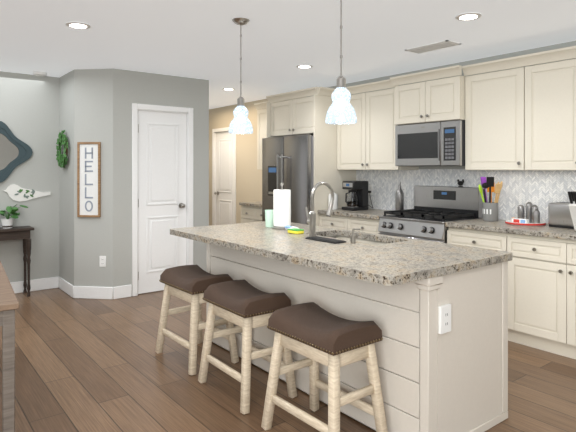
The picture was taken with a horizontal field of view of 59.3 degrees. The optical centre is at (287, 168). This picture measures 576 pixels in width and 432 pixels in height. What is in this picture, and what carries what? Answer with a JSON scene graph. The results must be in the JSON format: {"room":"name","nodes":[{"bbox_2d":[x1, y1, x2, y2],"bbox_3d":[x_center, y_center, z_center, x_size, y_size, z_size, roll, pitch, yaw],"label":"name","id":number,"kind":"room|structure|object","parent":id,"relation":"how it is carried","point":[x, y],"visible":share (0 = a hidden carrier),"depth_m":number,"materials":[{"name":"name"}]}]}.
{"room":"kitchen","nodes":[
{"label":"kitchen","id":0,"kind":"room"},
{"bbox_2d":[0,71,58,281],"bbox_3d":[-5.050,0.161,4.122,6.170,2.450,0.120,0,0,-38],"label":"wall","id":1,"kind":"structure","parent":0,"point":[29,109],"depth_m":5.74,"materials":[{"name":"grey paint"}]},
{"bbox_2d":[0,121,32,182],"bbox_3d":[-3.155,-0.184,5.504,0.680,0.680,0.029,0,0,-38],"label":"wall mirror","id":2,"kind":"object","parent":1,"relation":"attached to","point":[15,151],"visible":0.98,"depth_m":5.57,"materials":[{"name":"blue glass"}]},
{"bbox_2d":[4,184,50,201],"bbox_3d":[-2.929,0.269,5.687,0.480,0.195,0.019,0,0,-38],"label":"decor","id":3,"kind":"object","parent":1,"relation":"attached to","point":[15,192],"visible":1,"depth_m":5.65,"materials":[{"name":"white wood"}]},
{"bbox_2d":[10,276,131,298],"bbox_3d":[-4.302,1.321,5.463,9.000,0.130,3.184,0,0,-38],"label":"baseboard","id":4,"kind":"structure","parent":1,"relation":"attached to","point":[91,292],"depth_m":5.45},
{"bbox_2d":[59,70,73,285],"bbox_3d":[-2.436,0.161,5.697,0.110,2.450,0.611,0,0,-38],"label":"wall","id":5,"kind":"structure","parent":0,"point":[66,186],"depth_m":5.63,"materials":[{"name":"grey paint"}]},
{"bbox_2d":[56,130,67,167],"bbox_3d":[-2.516,-0.220,5.650,0.072,0.426,0.418,0,0,-38],"label":"wreath","id":6,"kind":"object","parent":5,"relation":"attached to","point":[60,158],"visible":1,"depth_m":5.62,"materials":[{"name":"green plant"}]},
{"bbox_2d":[74,68,112,286],"bbox_3d":[-2.068,0.161,5.451,0.438,2.450,0.110,0,0,7],"label":"wall","id":7,"kind":"structure","parent":0,"point":[93,122],"depth_m":5.39,"materials":[{"name":"grey paint"}]},
{"bbox_2d":[77,142,100,216],"bbox_3d":[-2.120,0.116,5.388,0.255,0.800,0.024,0,0,7],"label":"sign","id":8,"kind":"object","parent":7,"relation":"attached to","point":[88,179],"visible":1,"depth_m":5.39,"materials":[{"name":"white wood"}]},
{"bbox_2d":[99,256,105,266],"bbox_3d":[-1.971,0.986,5.379,0.072,0.116,0.008,0,0,7],"label":"outlet","id":9,"kind":"object","parent":7,"relation":"attached to","point":[102,261],"visible":1,"depth_m":5.38,"materials":[{"name":"white plastic"}]},
{"bbox_2d":[113,69,208,286],"bbox_3d":[-1.438,0.161,5.766,1.150,2.450,0.110,0,0,-38],"label":"wall","id":10,"kind":"structure","parent":0,"point":[130,87],"depth_m":5.55,"materials":[{"name":"grey paint"}]},
{"bbox_2d":[138,110,185,293],"bbox_3d":[-1.411,0.368,5.719,0.596,2.020,0.112,0,0,-38],"label":"pantry door","id":11,"kind":"structure","parent":10,"relation":"in","point":[161,175],"depth_m":5.71,"materials":[{"name":"white wood"}]},
{"bbox_2d":[132,103,192,295],"bbox_3d":[-1.436,0.338,5.756,0.734,2.097,0.128,0,0,-38],"label":"door frame","id":12,"kind":"structure","parent":10,"relation":"attached to","point":[136,107],"depth_m":5.61,"materials":[{"name":"white wood"}]},
{"bbox_2d":[0,288,575,431],"bbox_3d":[-1.851,1.436,2.419,9.120,0.100,12.000,0,0,-38],"label":"floor","id":13,"kind":"structure","parent":0,"point":[91,365],"depth_m":3.29,"materials":[{"name":"brown wood"}]},
{"bbox_2d":[0,261,18,431],"bbox_3d":[-2.477,0.996,2.506,1.880,0.780,1.750,0,0,-33],"label":"dining table","id":14,"kind":"object","parent":13,"relation":"on","point":[9,303],"visible":1,"depth_m":2.28,"materials":[{"name":"brown wood"}]},
{"bbox_2d":[0,226,33,296],"bbox_3d":[-3.223,1.014,5.292,0.990,0.745,0.258,0,0,-38],"label":"console table","id":15,"kind":"object","parent":13,"relation":"on","point":[18,233],"visible":0.98,"depth_m":5.47,"materials":[{"name":"brown wood"}]},
{"bbox_2d":[0,204,28,228],"bbox_3d":[-2.970,0.508,5.471,0.316,0.262,0.390,0,0,-38],"label":"potted plant","id":16,"kind":"object","parent":15,"relation":"on","point":[7,221],"visible":1,"depth_m":5.43,"materials":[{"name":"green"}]},
{"bbox_2d":[155,265,238,374],"bbox_3d":[-0.676,1.068,3.716,0.386,0.643,0.566,0,0,-39],"label":"stool","id":17,"kind":"object","parent":13,"relation":"on","point":[190,283],"visible":0.71,"depth_m":3.61,"materials":[{"name":"white wood"}]},
{"bbox_2d":[198,280,296,413],"bbox_3d":[-0.265,1.068,3.181,0.386,0.643,0.566,0,0,-37],"label":"stool","id":18,"kind":"object","parent":13,"relation":"on","point":[245,306],"visible":0.92,"depth_m":3.05,"materials":[{"name":"white wood"}]},
{"bbox_2d":[241,206,258,222],"bbox_3d":[-0.298,0.949,7.144,0.615,0.874,0.419,0,0,-38],"label":"base cabinet","id":19,"kind":"object","parent":13,"relation":"on","point":[248,213],"depth_m":6.94,"materials":[{"name":"beige wood"}]},
{"bbox_2d":[239,202,261,205],"bbox_3d":[-0.216,0.492,7.019,0.638,0.040,0.718,0,0,-38],"label":"countertop","id":20,"kind":"structure","parent":19,"relation":"on","point":[240,203],"depth_m":6.94,"materials":[{"name":"beige stone"}]},
{"bbox_2d":[259,206,261,221],"bbox_3d":[-0.114,0.949,6.908,0.615,0.874,0.419,0,0,-38],"label":"base cabinet","id":21,"kind":"object","parent":13,"relation":"on","point":[260,207],"depth_m":6.73,"materials":[{"name":"beige wood"}]},
{"bbox_2d":[262,134,313,224],"bbox_3d":[0.209,0.498,6.297,0.801,1.775,0.898,0,0,-38],"label":"fridge","id":22,"kind":"object","parent":13,"relation":"on","point":[288,161],"visible":0.42,"depth_m":5.97,"materials":[{"name":"grey metal"}]},
{"bbox_2d":[261,302,387,431],"bbox_3d":[0.180,1.068,2.603,0.386,0.643,0.566,0,0,-38],"label":"stool","id":23,"kind":"object","parent":13,"relation":"on","point":[315,334],"visible":1,"depth_m":2.50,"materials":[{"name":"brown leather"}]},
{"bbox_2d":[319,214,379,233],"bbox_3d":[0.883,0.949,5.629,0.615,0.874,0.927,0,0,-38],"label":"base cabinet","id":24,"kind":"object","parent":13,"relation":"on","point":[368,225],"depth_m":5.42,"materials":[{"name":"beige wood"}]},
{"bbox_2d":[315,206,393,221],"bbox_3d":[0.874,0.492,5.622,0.638,0.040,0.931,0,0,-38],"label":"countertop","id":25,"kind":"structure","parent":24,"relation":"on","point":[375,214],"depth_m":5.45,"materials":[{"name":"beige stone"}]},
{"bbox_2d":[328,193,337,209],"bbox_3d":[0.521,0.369,5.848,0.110,0.203,0.110,0,0,-38],"label":"canister","id":26,"kind":"object","parent":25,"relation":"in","point":[335,205],"visible":0.54,"depth_m":5.81,"materials":[{"name":"white ceramic"}]},
{"bbox_2d":[342,181,367,210],"bbox_3d":[0.756,0.305,5.785,0.278,0.330,0.190,0,0,-38],"label":"coffee maker","id":27,"kind":"object","parent":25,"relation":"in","point":[356,198],"visible":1,"depth_m":5.73,"materials":[{"name":"black plastic"}]},
{"bbox_2d":[395,182,403,209],"bbox_3d":[1.200,0.304,5.433,0.090,0.333,0.090,0,0,-38],"label":"dispenser","id":28,"kind":"object","parent":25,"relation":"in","point":[399,200],"visible":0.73,"depth_m":5.40,"materials":[{"name":"silver metal"}]},
{"bbox_2d":[207,233,512,431],"bbox_3d":[0.282,0.946,3.445,0.750,0.880,2.184,0,0,-38],"label":"kitchen island","id":29,"kind":"object","parent":13,"relation":"on","point":[436,313],"depth_m":2.63,"materials":[{"name":"beige wood"}]},
{"bbox_2d":[170,221,512,288],"bbox_3d":[0.167,0.490,3.366,1.045,0.048,2.220,0,0,-38],"label":"island countertop","id":30,"kind":"structure","parent":29,"relation":"on","point":[401,261],"depth_m":2.85,"materials":[{"name":"beige stone"}]},
{"bbox_2d":[265,210,273,226],"bbox_3d":[-0.145,0.397,4.036,0.080,0.135,0.080,0,0,-38],"label":"cup","id":31,"kind":"object","parent":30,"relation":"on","point":[268,218],"visible":0.83,"depth_m":4.00,"materials":[{"name":"green"}]},
{"bbox_2d":[272,182,290,229],"bbox_3d":[-0.046,0.285,3.941,0.156,0.359,0.156,0,0,-38],"label":"paper towel holder","id":32,"kind":"object","parent":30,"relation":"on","point":[281,208],"visible":0.9,"depth_m":3.88,"materials":[{"name":"white paper"}]},
{"bbox_2d":[285,226,298,229],"bbox_3d":[0.030,0.444,3.760,0.094,0.042,0.130,0,0,-38],"label":"cloth","id":33,"kind":"object","parent":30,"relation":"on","point":[287,227],"visible":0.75,"depth_m":3.73,"materials":[{"name":"white fabric"}]},
{"bbox_2d":[287,228,303,233],"bbox_3d":[0.056,0.450,3.640,0.070,0.030,0.110,0,0,-38],"label":"sponge","id":34,"kind":"object","parent":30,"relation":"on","point":[295,231],"visible":1,"depth_m":3.61,"materials":[{"name":"yellow plastic"}]},
{"bbox_2d":[305,181,333,236],"bbox_3d":[0.222,0.277,3.544,0.232,0.378,0.103,0,0,-38],"label":"faucet","id":35,"kind":"object","parent":30,"relation":"on","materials":[{"name":"silver metal"}]},
{"bbox_2d":[306,236,345,243],"bbox_3d":[0.242,0.459,3.272,0.100,0.011,0.290,0,0,-38],"label":"mat","id":36,"kind":"object","parent":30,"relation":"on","point":[324,239],"visible":1,"depth_m":3.24,"materials":[{"name":"black rubber"}]},
{"bbox_2d":[350,228,359,242],"bbox_3d":[0.424,0.419,3.180,0.076,0.091,0.032,0,0,-38],"label":"soap pump","id":37,"kind":"object","parent":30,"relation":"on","point":[352,238],"visible":1,"depth_m":3.16,"materials":[{"name":"silver metal"}]},
{"bbox_2d":[438,303,451,334],"bbox_3d":[0.759,0.726,2.446,0.084,0.132,0.018,0,0,-38],"label":"outlet","id":38,"kind":"object","parent":29,"relation":"attached to","point":[444,309],"depth_m":2.43,"materials":[{"name":"white plastic"}]},
{"bbox_2d":[378,186,482,242],"bbox_3d":[1.353,0.783,4.919,0.702,1.205,0.756,0,0,-38],"label":"steel gas range","id":39,"kind":"object","parent":13,"relation":"on","point":[431,213],"visible":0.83,"depth_m":4.88,"materials":[{"name":"grey metal"}]},
{"bbox_2d":[457,179,463,186],"bbox_3d":[1.702,0.142,4.986,0.044,0.075,0.077,0,0,-38],"label":"ornament","id":40,"kind":"object","parent":39,"relation":"on","point":[460,183],"visible":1,"depth_m":4.97,"materials":[{"name":"black metal"}]},
{"bbox_2d":[445,226,514,341],"bbox_3d":[1.832,0.949,4.412,0.615,0.874,0.616,0,0,-38],"label":"base cabinet","id":41,"kind":"object","parent":13,"relation":"on","point":[472,238],"depth_m":4.08,"materials":[{"name":"beige wood"}]},
{"bbox_2d":[515,234,574,358],"bbox_3d":[2.123,0.949,4.040,0.615,0.874,0.577,0,0,-38],"label":"base cabinet","id":42,"kind":"object","parent":13,"relation":"on","point":[544,267],"depth_m":3.80,"materials":[{"name":"beige wood"}]},
{"bbox_2d":[445,218,575,241],"bbox_3d":[2.499,0.492,3.539,0.638,0.040,2.816,0,0,-38],"label":"countertop","id":43,"kind":"structure","parent":42,"relation":"on","point":[496,227],"depth_m":4.06,"materials":[{"name":"beige stone"}]},
{"bbox_2d":[479,177,502,220],"bbox_3d":[1.837,0.272,4.586,0.154,0.398,0.207,0,0,-38],"label":"utensil crock","id":44,"kind":"object","parent":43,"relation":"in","point":[490,210],"visible":1,"depth_m":4.53,"materials":[{"name":"grey"}]},
{"bbox_2d":[505,202,545,225],"bbox_3d":[2.014,0.379,4.293,0.316,0.184,0.316,0,0,-38],"label":"tray","id":45,"kind":"object","parent":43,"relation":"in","point":[532,215],"visible":1,"depth_m":4.26,"materials":[{"name":"white plastic"}]},
{"bbox_2d":[548,202,573,228],"bbox_3d":[2.264,0.372,4.053,0.170,0.196,0.315,0,0,-38],"label":"toaster","id":46,"kind":"object","parent":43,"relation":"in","point":[559,215],"visible":0.94,"depth_m":4.04,"materials":[{"name":"silver metal"}]},
{"bbox_2d":[568,191,575,230],"bbox_3d":[2.185,0.318,3.754,0.292,0.305,0.110,0,0,-38],"label":"knife block","id":47,"kind":"object","parent":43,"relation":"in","point":[572,199],"visible":1,"depth_m":3.72,"materials":[{"name":"white plastic"}]},
{"bbox_2d":[575,242,575,358],"bbox_3d":[2.385,0.949,3.704,0.615,0.874,0.515,0,0,-38],"label":"base cabinet","id":48,"kind":"object","parent":13,"relation":"on","point":[575,242],"depth_m":3.62,"materials":[{"name":"beige wood"}]},
{"bbox_2d":[0,0,575,108],"bbox_3d":[-1.851,-1.114,2.419,9.120,0.100,12.000,0,0,-38],"label":"ceiling","id":49,"kind":"structure","parent":0,"point":[281,40],"depth_m":4.07,"materials":[{"name":"paint"}]},
{"bbox_2d":[33,71,46,76],"bbox_3d":[-2.742,-1.046,5.593,0.144,0.035,0.144,0,0,-38],"label":"smoke detector","id":50,"kind":"object","parent":49,"relation":"attached to","point":[38,73],"visible":1,"depth_m":5.55,"materials":[{"name":"white plastic"}]},
{"bbox_2d":[65,22,90,28],"bbox_3d":[-1.552,-1.058,3.743,0.176,0.009,0.176,0,0,-38],"label":"recessed light","id":51,"kind":"object","parent":49,"relation":"in","point":[78,25],"visible":1,"depth_m":3.74,"materials":[{"name":"white"}]},
{"bbox_2d":[229,18,252,133],"bbox_3d":[-0.338,-0.659,3.625,0.176,0.810,0.176,0,0,-38],"label":"pendant light","id":52,"kind":"object","parent":49,"relation":"hanging from","point":[240,123],"visible":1,"depth_m":3.58,"materials":[{"name":"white glass"}]},
{"bbox_2d":[296,64,312,67],"bbox_3d":[0.172,-1.058,5.240,0.176,0.009,0.176,0,0,-38],"label":"recessed light","id":53,"kind":"object","parent":49,"relation":"in","point":[304,66],"visible":0.98,"depth_m":5.23,"materials":[{"name":"white"}]},
{"bbox_2d":[325,0,356,123],"bbox_3d":[0.296,-0.659,2.813,0.176,0.810,0.176,0,0,-38],"label":"pendant light","id":54,"kind":"object","parent":49,"relation":"hanging from","point":[341,110],"visible":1,"depth_m":2.77,"materials":[{"name":"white glass"}]},
{"bbox_2d":[405,40,460,53],"bbox_3d":[1.259,-1.060,4.414,0.200,0.008,0.440,0,0,-38],"label":"ceiling vent","id":55,"kind":"object","parent":49,"relation":"in","point":[434,46],"visible":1,"depth_m":4.38,"materials":[{"name":"grey metal"}]},
{"bbox_2d":[455,12,481,20],"bbox_3d":[1.256,-1.058,3.524,0.176,0.009,0.176,0,0,-38],"label":"recessed light","id":56,"kind":"object","parent":49,"relation":"in","point":[469,16],"visible":0.98,"depth_m":3.52,"materials":[{"name":"white"}]},
{"bbox_2d":[209,41,575,225],"bbox_3d":[1.851,0.161,4.989,0.120,2.450,11.500,0,0,-38],"label":"wall","id":57,"kind":"structure","parent":0,"point":[248,181],"depth_m":8.03,"materials":[{"name":"paint"}]},
{"bbox_2d":[214,132,232,224],"bbox_3d":[-1.089,0.373,8.662,0.112,2.010,0.642,0,0,-38],"label":"hall door","id":58,"kind":"structure","parent":57,"relation":"in","point":[223,193],"depth_m":8.68,"materials":[{"name":"white wood"}]},
{"bbox_2d":[212,127,235,224],"bbox_3d":[-1.057,0.343,8.695,0.128,2.087,0.774,0,0,-38],"label":"door frame","id":59,"kind":"structure","parent":57,"relation":"attached to","point":[218,130],"depth_m":8.92,"materials":[{"name":"white wood"}]},
{"bbox_2d":[257,106,266,169],"bbox_3d":[-0.188,-0.417,7.230,0.335,0.863,0.419,0,0,-38],"label":"upper cabinet","id":60,"kind":"object","parent":57,"relation":"attached to","point":[261,114],"depth_m":7.22,"materials":[{"name":"beige wood"}]},
{"bbox_2d":[267,98,302,137],"bbox_3d":[0.179,-0.631,6.524,0.625,0.435,0.514,0,0,-38],"label":"upper cabinet","id":61,"kind":"object","parent":57,"relation":"attached to","point":[281,114],"depth_m":6.35,"materials":[{"name":"beige wood"}]},
{"bbox_2d":[295,94,334,137],"bbox_3d":[0.421,-0.631,6.213,0.625,0.435,0.514,0,0,-38],"label":"upper cabinet","id":62,"kind":"object","parent":57,"relation":"attached to","point":[310,112],"depth_m":5.90,"materials":[{"name":"beige wood"}]},
{"bbox_2d":[335,90,370,169],"bbox_3d":[0.869,-0.417,5.875,0.335,0.863,0.523,0,0,-38],"label":"upper cabinet","id":63,"kind":"object","parent":57,"relation":"attached to","point":[352,141],"depth_m":5.71,"materials":[{"name":"beige wood"}]},
{"bbox_2d":[371,86,418,169],"bbox_3d":[1.117,-0.417,5.556,0.335,0.863,0.524,0,0,-38],"label":"upper cabinet","id":64,"kind":"object","parent":57,"relation":"attached to","point":[382,132],"depth_m":5.42,"materials":[{"name":"beige wood"}]},
{"bbox_2d":[391,78,431,125],"bbox_3d":[1.389,-0.649,5.152,0.405,0.400,0.444,0,0,-38],"label":"upper cabinet","id":65,"kind":"object","parent":57,"relation":"attached to","point":[410,103],"depth_m":5.03,"materials":[{"name":"beige wood"}]},
{"bbox_2d":[395,120,464,165],"bbox_3d":[1.489,-0.236,5.025,0.399,0.420,0.758,0,0,-38],"label":"microwave","id":66,"kind":"object","parent":65,"relation":"attached to","point":[434,144],"visible":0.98,"depth_m":4.85,"materials":[{"name":"grey metal"}]},
{"bbox_2d":[431,74,466,121],"bbox_3d":[1.588,-0.649,4.896,0.405,0.400,0.444,0,0,-38],"label":"upper cabinet","id":67,"kind":"object","parent":57,"relation":"attached to","point":[448,95],"depth_m":4.69,"materials":[{"name":"beige wood"}]},
{"bbox_2d":[356,169,575,222],"bbox_3d":[1.714,0.238,5.060,0.008,0.468,6.180,0,0,-38],"label":"tile backsplash","id":68,"kind":"structure","parent":57,"relation":"attached to","point":[541,189],"depth_m":4.74,"materials":[{"name":"white tile"}]},
{"bbox_2d":[368,185,372,194],"bbox_3d":[0.979,0.251,5.990,0.008,0.116,0.072,0,0,-38],"label":"outlet","id":69,"kind":"object","parent":68,"relation":"attached to","point":[370,187],"visible":0.96,"depth_m":5.99,"materials":[{"name":"white plastic"}]},
{"bbox_2d":[401,186,405,196],"bbox_3d":[1.280,0.251,5.604,0.008,0.116,0.072,0,0,-38],"label":"outlet","id":70,"kind":"object","parent":68,"relation":"attached to","point":[403,188],"visible":0.69,"depth_m":5.59,"materials":[{"name":"white plastic"}]},
{"bbox_2d":[465,62,530,169],"bbox_3d":[1.943,-0.417,4.498,0.335,0.863,0.616,0,0,-38],"label":"upper cabinet","id":71,"kind":"object","parent":57,"relation":"attached to","point":[521,118],"depth_m":4.37,"materials":[{"name":"beige wood"}]},
{"bbox_2d":[531,54,575,170],"bbox_3d":[2.233,-0.417,4.126,0.335,0.863,0.577,0,0,-38],"label":"upper cabinet","id":72,"kind":"object","parent":57,"relation":"attached to","point":[553,85],"depth_m":4.01,"materials":[{"name":"beige wood"}]}
]}

